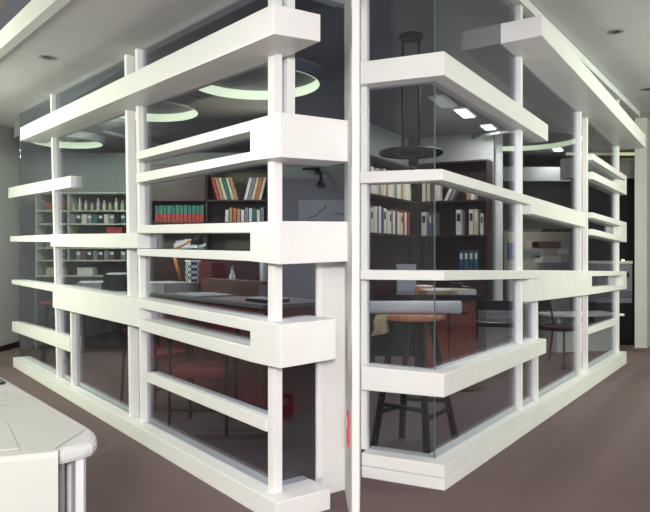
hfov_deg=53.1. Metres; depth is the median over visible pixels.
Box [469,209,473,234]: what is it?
binder
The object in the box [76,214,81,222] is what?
book
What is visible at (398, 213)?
binder
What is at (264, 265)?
paper roll
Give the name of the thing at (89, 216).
book
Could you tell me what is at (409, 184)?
book
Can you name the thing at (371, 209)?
binder
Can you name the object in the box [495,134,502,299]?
column
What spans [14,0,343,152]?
ceiling
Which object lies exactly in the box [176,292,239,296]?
paper sheet
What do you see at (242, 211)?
book
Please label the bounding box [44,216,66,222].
storage box
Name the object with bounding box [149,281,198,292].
storage box
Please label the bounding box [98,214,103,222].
book
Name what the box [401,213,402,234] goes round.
binder
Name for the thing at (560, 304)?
chest
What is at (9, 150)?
wall
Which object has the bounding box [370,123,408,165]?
wall
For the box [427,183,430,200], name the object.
book
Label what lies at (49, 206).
storage box
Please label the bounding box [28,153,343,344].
wall
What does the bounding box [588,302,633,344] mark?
base cabinet
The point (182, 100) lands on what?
ring light
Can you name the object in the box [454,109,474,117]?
diffuser
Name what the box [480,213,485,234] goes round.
binder
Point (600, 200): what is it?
wall
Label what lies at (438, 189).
book
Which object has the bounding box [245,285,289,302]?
desk tray
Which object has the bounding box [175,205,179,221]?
book
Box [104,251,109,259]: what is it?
book
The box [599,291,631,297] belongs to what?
paper tray
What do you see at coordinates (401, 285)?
storage box
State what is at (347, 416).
wall plate
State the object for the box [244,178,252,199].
book
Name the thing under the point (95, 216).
book
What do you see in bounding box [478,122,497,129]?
recessed light
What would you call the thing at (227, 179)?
book
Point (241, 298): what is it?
paper sheet
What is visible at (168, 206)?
book
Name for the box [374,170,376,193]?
book
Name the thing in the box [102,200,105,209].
bottle
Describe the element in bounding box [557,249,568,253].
print
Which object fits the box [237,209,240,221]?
book
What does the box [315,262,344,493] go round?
wall pier
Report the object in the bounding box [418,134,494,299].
wall
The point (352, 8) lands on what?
wall
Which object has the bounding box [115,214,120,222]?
book
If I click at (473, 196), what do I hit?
book
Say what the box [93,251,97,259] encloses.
book
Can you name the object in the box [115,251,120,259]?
book
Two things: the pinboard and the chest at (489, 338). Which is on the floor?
the chest at (489, 338)
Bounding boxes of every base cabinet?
[539,311,623,352]
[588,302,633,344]
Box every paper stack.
[75,281,102,289]
[103,273,126,291]
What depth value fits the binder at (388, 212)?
8.75 m
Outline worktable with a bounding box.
[126,290,314,415]
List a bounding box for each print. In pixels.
[507,243,513,259]
[523,250,539,257]
[526,241,538,247]
[533,242,560,247]
[535,256,560,262]
[538,263,568,268]
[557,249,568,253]
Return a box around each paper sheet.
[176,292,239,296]
[206,296,251,301]
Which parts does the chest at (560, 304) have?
drawer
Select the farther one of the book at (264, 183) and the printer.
the printer
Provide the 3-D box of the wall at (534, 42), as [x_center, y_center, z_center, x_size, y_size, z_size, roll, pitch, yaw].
[2.236,-0.297,5.668,0.622,2.995,5.892,0,0,39]
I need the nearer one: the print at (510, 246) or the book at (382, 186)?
the book at (382, 186)
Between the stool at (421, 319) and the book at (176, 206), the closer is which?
the stool at (421, 319)
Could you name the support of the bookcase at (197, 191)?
on the floor
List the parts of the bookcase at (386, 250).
door, panel, panel, shelf, shelf, panel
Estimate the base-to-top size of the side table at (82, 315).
0.780 m
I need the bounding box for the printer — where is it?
[588,259,632,302]
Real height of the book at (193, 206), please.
0.205 m
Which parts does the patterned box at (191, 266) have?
lid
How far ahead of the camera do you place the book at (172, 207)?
7.93 m
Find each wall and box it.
[0,125,18,345]
[8,0,346,511]
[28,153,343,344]
[344,0,360,511]
[361,0,644,490]
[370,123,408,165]
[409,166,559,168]
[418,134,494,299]
[503,182,569,323]
[570,179,634,339]
[635,118,649,347]
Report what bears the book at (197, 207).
on the bookcase at (197, 191)
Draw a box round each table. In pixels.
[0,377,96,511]
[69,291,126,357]
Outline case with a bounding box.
[202,278,267,296]
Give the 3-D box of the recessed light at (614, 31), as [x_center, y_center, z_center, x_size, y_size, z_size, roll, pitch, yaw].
[2.333,-1.797,5.212,0.132,0.006,0.132,0,0,0]
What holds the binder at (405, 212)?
on the bookcase at (386, 250)
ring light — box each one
[28,131,105,148]
[116,95,201,122]
[196,58,323,100]
[472,126,575,150]
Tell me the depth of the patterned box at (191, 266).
6.79 m
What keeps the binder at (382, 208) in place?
on the bookcase at (386, 250)
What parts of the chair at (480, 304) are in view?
seat, backrest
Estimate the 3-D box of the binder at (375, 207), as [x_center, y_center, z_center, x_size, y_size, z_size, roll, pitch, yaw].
[0.583,-0.469,8.432,0.173,0.337,0.058,0,0,29]
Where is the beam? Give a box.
[503,167,569,181]
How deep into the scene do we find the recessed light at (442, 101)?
7.44 m
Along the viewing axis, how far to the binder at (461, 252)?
9.29 m
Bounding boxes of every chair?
[476,300,513,374]
[529,300,575,369]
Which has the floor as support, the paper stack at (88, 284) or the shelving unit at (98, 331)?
the shelving unit at (98, 331)
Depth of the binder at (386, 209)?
8.71 m
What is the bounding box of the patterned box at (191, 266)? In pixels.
[185,260,200,281]
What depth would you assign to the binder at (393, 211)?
8.90 m
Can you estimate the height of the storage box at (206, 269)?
0.300 m
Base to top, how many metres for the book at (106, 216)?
0.115 m
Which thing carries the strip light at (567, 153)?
attached to the wall at (642, 155)
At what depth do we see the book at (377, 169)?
8.43 m
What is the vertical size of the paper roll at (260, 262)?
0.342 m
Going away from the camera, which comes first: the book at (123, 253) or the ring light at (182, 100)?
the ring light at (182, 100)
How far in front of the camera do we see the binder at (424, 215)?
9.55 m
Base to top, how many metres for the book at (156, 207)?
0.200 m
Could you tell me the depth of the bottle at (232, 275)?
6.32 m
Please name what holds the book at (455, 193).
on the bookcase at (448, 244)
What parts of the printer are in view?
lid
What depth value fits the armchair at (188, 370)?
4.45 m
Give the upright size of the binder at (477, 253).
0.280 m
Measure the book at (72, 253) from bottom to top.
0.115 m
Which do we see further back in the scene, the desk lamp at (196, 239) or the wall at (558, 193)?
the wall at (558, 193)
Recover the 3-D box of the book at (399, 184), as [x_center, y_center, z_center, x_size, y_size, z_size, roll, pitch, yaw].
[0.971,-0.932,9.121,0.173,0.261,0.055,0,0,29]
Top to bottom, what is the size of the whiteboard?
0.740 m
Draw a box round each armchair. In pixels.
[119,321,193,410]
[167,318,240,435]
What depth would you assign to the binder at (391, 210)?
8.83 m
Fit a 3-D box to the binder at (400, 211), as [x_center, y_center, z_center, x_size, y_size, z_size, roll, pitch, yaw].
[1.040,-0.473,9.242,0.173,0.344,0.061,0,0,29]
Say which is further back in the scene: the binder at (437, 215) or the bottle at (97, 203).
the binder at (437, 215)
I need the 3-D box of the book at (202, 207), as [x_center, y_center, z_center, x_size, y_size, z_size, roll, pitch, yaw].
[-1.502,-0.515,8.028,0.045,0.205,0.203,0,0,0]
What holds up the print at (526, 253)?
attached to the pinboard
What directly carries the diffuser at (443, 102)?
attached to the recessed light at (442, 101)
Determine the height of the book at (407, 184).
0.281 m
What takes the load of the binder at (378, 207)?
on the bookcase at (386, 250)
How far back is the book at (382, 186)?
8.57 m
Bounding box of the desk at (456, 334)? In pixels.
[370,290,483,389]
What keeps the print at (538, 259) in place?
on the pinboard
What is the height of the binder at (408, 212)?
0.330 m
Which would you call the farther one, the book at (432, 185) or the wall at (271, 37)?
the book at (432, 185)
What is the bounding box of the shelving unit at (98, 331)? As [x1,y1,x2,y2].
[35,192,137,348]
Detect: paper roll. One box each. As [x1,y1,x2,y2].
[260,262,261,280]
[262,263,266,280]
[370,301,461,313]
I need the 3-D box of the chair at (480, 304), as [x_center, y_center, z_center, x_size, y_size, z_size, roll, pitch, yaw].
[1.778,0.824,6.806,0.468,0.755,0.495,0,0,15]
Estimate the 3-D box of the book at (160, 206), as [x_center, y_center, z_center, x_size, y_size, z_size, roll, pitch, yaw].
[-2.002,-0.515,8.028,0.045,0.205,0.203,0,0,0]
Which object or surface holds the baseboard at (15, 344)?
attached to the wall at (9, 150)
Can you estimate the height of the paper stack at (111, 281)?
0.216 m
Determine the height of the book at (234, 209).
0.170 m
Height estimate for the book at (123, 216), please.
0.115 m
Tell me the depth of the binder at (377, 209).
8.43 m
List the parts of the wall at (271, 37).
glass pane, post, post, post, post, rail, corner post, post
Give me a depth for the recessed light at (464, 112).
8.01 m
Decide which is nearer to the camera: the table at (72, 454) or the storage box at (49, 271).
the table at (72, 454)
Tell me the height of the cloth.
0.138 m
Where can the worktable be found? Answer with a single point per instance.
(298, 382)
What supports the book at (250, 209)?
on the bookcase at (197, 191)
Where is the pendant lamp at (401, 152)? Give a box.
[379,31,442,159]
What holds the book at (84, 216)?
on the shelving unit at (98, 331)
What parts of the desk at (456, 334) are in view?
leg panel, modesty panel, drawer, drawer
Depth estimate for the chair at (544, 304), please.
7.12 m
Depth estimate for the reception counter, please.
1.57 m
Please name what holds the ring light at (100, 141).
attached to the ceiling at (327, 54)
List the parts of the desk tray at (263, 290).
plate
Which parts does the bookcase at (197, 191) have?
panel, door, door, shelf, panel, shelf, panel, shelf, door, panel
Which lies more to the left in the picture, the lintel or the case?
the case
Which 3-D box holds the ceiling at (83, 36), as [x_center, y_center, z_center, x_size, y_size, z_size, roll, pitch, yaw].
[-2.343,-1.464,4.957,2.911,0.652,11.454,0,0,-45]
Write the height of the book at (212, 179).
0.270 m
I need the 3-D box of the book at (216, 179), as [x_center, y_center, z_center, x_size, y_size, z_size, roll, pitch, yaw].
[-1.292,-0.821,8.028,0.113,0.270,0.203,0,0,0]
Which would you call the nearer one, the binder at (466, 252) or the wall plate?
the wall plate
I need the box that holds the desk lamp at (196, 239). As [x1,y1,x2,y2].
[173,234,203,281]
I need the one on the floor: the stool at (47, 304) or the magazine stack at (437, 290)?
the stool at (47, 304)
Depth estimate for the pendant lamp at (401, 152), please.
5.29 m
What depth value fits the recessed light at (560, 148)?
10.79 m
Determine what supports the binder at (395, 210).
on the bookcase at (386, 250)
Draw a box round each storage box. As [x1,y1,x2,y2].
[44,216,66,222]
[46,203,67,209]
[46,267,68,274]
[77,267,98,274]
[106,227,126,233]
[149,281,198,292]
[199,262,225,290]
[396,264,416,291]
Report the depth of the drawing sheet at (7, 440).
1.69 m
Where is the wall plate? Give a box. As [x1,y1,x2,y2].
[346,410,348,446]
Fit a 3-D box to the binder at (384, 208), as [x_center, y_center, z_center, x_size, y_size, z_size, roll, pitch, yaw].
[0.721,-0.468,8.675,0.174,0.334,0.066,0,0,29]
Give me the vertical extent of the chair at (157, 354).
0.784 m
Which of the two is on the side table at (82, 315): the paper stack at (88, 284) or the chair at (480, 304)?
the paper stack at (88, 284)
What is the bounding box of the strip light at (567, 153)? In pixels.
[566,152,634,155]
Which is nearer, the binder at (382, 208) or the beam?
the binder at (382, 208)
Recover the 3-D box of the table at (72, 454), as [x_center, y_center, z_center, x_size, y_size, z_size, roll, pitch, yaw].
[-1.520,0.840,2.054,1.044,0.720,1.800,0,0,-39]
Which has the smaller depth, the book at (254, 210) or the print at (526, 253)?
the book at (254, 210)
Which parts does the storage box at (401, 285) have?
lid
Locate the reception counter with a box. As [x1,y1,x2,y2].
[0,391,83,511]
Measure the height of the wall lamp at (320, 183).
0.300 m
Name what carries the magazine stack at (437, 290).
on the desk at (456, 334)
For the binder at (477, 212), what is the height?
0.360 m
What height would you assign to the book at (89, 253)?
0.115 m
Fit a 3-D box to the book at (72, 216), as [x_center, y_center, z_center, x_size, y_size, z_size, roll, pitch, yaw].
[-3.250,-0.479,8.483,0.058,0.115,0.223,0,0,0]
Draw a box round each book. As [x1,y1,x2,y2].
[70,214,75,222]
[70,251,75,259]
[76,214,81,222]
[76,251,81,259]
[82,214,86,222]
[82,251,86,259]
[87,214,92,222]
[87,251,92,259]
[93,214,97,222]
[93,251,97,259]
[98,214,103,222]
[98,251,103,259]
[104,214,109,222]
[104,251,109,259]
[110,214,114,222]
[110,251,114,259]
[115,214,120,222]
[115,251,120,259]
[121,214,125,222]
[121,251,126,259]
[155,206,158,221]
[159,205,162,221]
[163,206,166,221]
[167,205,170,221]
[171,206,174,221]
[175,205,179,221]
[179,206,183,221]
[184,205,187,221]
[188,206,191,221]
[192,205,195,221]
[196,206,199,221]
[200,205,205,221]
[211,178,220,199]
[215,178,223,199]
[218,178,227,199]
[222,178,231,199]
[225,210,228,221]
[226,178,234,199]
[229,178,239,199]
[229,207,232,221]
[233,208,236,221]
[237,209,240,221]
[241,210,244,221]
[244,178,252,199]
[245,207,248,221]
[247,178,255,199]
[249,208,252,221]
[251,178,259,199]
[253,209,256,221]
[255,178,262,199]
[257,210,260,221]
[258,178,266,199]
[261,207,264,221]
[370,166,373,193]
[374,168,378,193]
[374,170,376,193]
[381,169,385,195]
[381,185,383,194]
[390,184,392,196]
[394,184,396,197]
[399,184,400,198]
[401,184,402,198]
[403,184,404,199]
[405,184,406,199]
[407,184,408,199]
[409,184,410,200]
[422,183,426,201]
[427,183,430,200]
[431,183,433,200]
[435,185,441,200]
[444,188,452,200]
[449,189,459,199]
[471,194,477,199]
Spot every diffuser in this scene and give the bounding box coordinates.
[431,97,454,107]
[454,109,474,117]
[481,124,495,129]
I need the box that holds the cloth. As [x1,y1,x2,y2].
[371,314,388,336]
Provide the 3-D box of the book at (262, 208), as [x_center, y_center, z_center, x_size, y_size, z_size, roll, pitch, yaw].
[-0.765,-0.503,8.028,0.038,0.180,0.203,0,0,0]
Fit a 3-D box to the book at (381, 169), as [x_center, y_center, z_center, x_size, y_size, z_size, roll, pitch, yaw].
[0.719,-0.978,8.672,0.174,0.355,0.064,0,0,29]
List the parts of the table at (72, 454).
leg, apron panel, leg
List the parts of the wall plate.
plate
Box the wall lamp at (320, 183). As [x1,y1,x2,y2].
[302,167,324,186]
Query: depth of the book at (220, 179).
7.93 m
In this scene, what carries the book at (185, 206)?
on the bookcase at (197, 191)
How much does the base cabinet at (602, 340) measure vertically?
0.470 m
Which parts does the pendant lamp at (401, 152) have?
rod, rod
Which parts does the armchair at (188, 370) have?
leg, leg, seat, backrest, leg, leg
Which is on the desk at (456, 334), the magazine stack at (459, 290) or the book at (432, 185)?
the magazine stack at (459, 290)
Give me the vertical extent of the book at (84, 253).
0.115 m
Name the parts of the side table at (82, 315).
leg, leg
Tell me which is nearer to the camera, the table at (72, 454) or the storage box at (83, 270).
the table at (72, 454)
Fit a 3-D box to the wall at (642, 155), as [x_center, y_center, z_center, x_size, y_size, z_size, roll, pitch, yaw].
[4.433,-0.300,9.019,0.278,3.000,1.335,0,0,37]
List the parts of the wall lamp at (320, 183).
arm, arm, lamp shade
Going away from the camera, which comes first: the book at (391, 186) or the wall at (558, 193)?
the book at (391, 186)
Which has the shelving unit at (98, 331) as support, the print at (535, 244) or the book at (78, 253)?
the book at (78, 253)
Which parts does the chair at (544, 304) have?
backrest, leg, seat, leg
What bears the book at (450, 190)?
on the bookcase at (448, 244)
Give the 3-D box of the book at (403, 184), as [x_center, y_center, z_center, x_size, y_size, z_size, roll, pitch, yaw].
[1.048,-0.978,9.258,0.173,0.353,0.068,0,0,29]
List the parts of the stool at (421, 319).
leg, leg, seat, leg, leg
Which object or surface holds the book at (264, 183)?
on the bookcase at (197, 191)
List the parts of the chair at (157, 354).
leg, armrest, leg, leg, seat, leg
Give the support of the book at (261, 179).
on the bookcase at (197, 191)
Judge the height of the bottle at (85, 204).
0.130 m
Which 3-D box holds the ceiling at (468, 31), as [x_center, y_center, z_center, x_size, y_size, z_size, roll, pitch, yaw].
[3.663,-1.825,5.500,7.075,0.050,17.000,0,0,0]
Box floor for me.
[0,329,649,511]
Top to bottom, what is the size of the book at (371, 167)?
0.338 m
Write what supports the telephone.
on the desk at (456, 334)
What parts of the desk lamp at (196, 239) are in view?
arm, arm, lamp shade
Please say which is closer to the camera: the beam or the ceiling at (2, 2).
the ceiling at (2, 2)
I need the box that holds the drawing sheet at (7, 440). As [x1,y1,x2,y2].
[0,415,18,450]
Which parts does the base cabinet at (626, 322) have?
door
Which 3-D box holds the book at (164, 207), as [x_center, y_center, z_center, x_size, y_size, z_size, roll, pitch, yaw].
[-1.952,-0.513,8.028,0.045,0.200,0.203,0,0,0]
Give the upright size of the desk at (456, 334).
0.860 m
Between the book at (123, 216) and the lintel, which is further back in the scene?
the lintel
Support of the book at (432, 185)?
on the bookcase at (448, 244)
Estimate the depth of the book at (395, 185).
8.94 m
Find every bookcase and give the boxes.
[150,164,267,281]
[370,154,416,289]
[417,159,492,337]
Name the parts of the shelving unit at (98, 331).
panel, door, shelf, shelf, shelf, shelf, shelf, panel, panel, door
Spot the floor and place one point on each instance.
(593, 454)
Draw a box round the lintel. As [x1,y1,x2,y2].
[560,158,634,179]
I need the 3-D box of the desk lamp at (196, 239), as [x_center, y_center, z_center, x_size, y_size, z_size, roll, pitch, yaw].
[-1.498,0.060,7.116,0.357,0.600,0.170,0,0,17]
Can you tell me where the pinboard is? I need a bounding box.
[503,229,569,270]
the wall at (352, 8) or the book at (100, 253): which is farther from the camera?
the book at (100, 253)
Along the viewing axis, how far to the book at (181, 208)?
7.93 m
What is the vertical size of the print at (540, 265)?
0.090 m
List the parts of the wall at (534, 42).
post, post, post, post, rail, post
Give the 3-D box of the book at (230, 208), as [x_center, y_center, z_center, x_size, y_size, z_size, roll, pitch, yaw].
[-1.149,-0.503,8.028,0.038,0.180,0.203,0,0,0]
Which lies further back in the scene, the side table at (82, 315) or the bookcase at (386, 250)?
the bookcase at (386, 250)
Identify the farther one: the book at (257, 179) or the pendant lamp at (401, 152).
the book at (257, 179)
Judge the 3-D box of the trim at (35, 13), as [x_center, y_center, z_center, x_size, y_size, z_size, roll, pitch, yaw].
[-1.591,-1.422,3.687,0.060,0.588,8.647,0,0,-38]
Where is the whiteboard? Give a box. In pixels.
[298,200,343,220]
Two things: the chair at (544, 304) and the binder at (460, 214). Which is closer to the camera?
the chair at (544, 304)
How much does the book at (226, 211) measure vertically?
0.150 m
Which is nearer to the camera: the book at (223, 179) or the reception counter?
the reception counter
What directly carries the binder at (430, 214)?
on the bookcase at (448, 244)
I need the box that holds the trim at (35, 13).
[0,0,70,57]
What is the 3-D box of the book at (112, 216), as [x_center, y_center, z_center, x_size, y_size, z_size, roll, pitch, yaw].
[-2.746,-0.479,8.483,0.058,0.115,0.224,0,0,0]
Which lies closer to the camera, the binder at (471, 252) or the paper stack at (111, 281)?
the paper stack at (111, 281)
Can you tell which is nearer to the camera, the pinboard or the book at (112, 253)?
the book at (112, 253)
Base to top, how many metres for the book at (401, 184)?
0.325 m
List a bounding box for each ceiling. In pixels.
[0,0,7,8]
[0,0,344,128]
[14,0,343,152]
[370,0,649,165]
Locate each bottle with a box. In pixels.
[84,200,87,209]
[96,198,99,209]
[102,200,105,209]
[229,266,234,278]
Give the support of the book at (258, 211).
on the bookcase at (197, 191)
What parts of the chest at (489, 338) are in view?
drawer, drawer, drawer, drawer, drawer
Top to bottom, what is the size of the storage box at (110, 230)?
0.097 m
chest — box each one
[478,302,538,350]
[541,297,569,322]
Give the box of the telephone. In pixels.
[449,282,469,288]
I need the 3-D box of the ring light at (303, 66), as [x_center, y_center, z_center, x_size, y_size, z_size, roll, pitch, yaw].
[-0.540,-1.359,5.000,1.070,0.075,1.070,0,0,0]
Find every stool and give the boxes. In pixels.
[38,301,66,363]
[370,314,458,453]
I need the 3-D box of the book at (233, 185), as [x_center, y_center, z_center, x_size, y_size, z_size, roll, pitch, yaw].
[-1.116,-0.821,8.028,0.113,0.270,0.203,0,0,0]
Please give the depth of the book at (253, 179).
7.93 m
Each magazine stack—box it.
[415,285,432,291]
[417,288,450,293]
[451,288,475,293]
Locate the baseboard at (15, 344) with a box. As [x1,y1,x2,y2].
[0,341,18,351]
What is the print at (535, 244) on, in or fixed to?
attached to the pinboard
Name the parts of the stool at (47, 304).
leg, seat, leg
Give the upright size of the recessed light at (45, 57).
0.006 m
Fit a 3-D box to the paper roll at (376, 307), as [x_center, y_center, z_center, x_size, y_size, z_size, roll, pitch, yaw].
[0.542,0.319,4.050,0.605,0.080,0.080,0,0,0]
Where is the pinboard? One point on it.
(543, 249)
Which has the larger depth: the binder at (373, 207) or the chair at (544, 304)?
the binder at (373, 207)
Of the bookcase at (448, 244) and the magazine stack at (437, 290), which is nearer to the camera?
the magazine stack at (437, 290)
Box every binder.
[370,206,374,232]
[370,208,372,231]
[375,206,380,232]
[375,207,376,232]
[377,209,378,232]
[381,207,383,232]
[384,208,385,232]
[386,209,387,233]
[387,209,396,233]
[388,209,392,233]
[388,212,389,233]
[393,211,394,233]
[397,210,404,234]
[397,212,399,233]
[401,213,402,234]
[405,212,406,234]
[408,212,409,234]
[421,212,428,235]
[429,213,432,234]
[433,213,439,234]
[456,210,464,234]
[459,250,463,269]
[464,250,468,269]
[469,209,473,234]
[469,250,473,269]
[474,209,481,234]
[474,250,480,269]
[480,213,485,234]
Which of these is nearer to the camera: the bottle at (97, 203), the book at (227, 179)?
the book at (227, 179)
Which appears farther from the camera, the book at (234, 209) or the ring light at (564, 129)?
the ring light at (564, 129)
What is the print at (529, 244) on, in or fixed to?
attached to the pinboard
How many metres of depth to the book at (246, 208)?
7.93 m
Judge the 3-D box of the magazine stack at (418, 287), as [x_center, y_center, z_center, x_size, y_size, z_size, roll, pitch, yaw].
[0.932,0.310,6.224,0.172,0.060,0.200,0,0,-6]
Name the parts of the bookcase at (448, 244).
panel, shelf, panel, shelf, shelf, door, panel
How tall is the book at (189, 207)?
0.200 m
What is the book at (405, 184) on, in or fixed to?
on the bookcase at (386, 250)
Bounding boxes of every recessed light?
[37,55,56,59]
[428,94,456,107]
[452,106,477,117]
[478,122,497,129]
[552,147,564,151]
[607,29,624,34]
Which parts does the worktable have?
modesty panel, panel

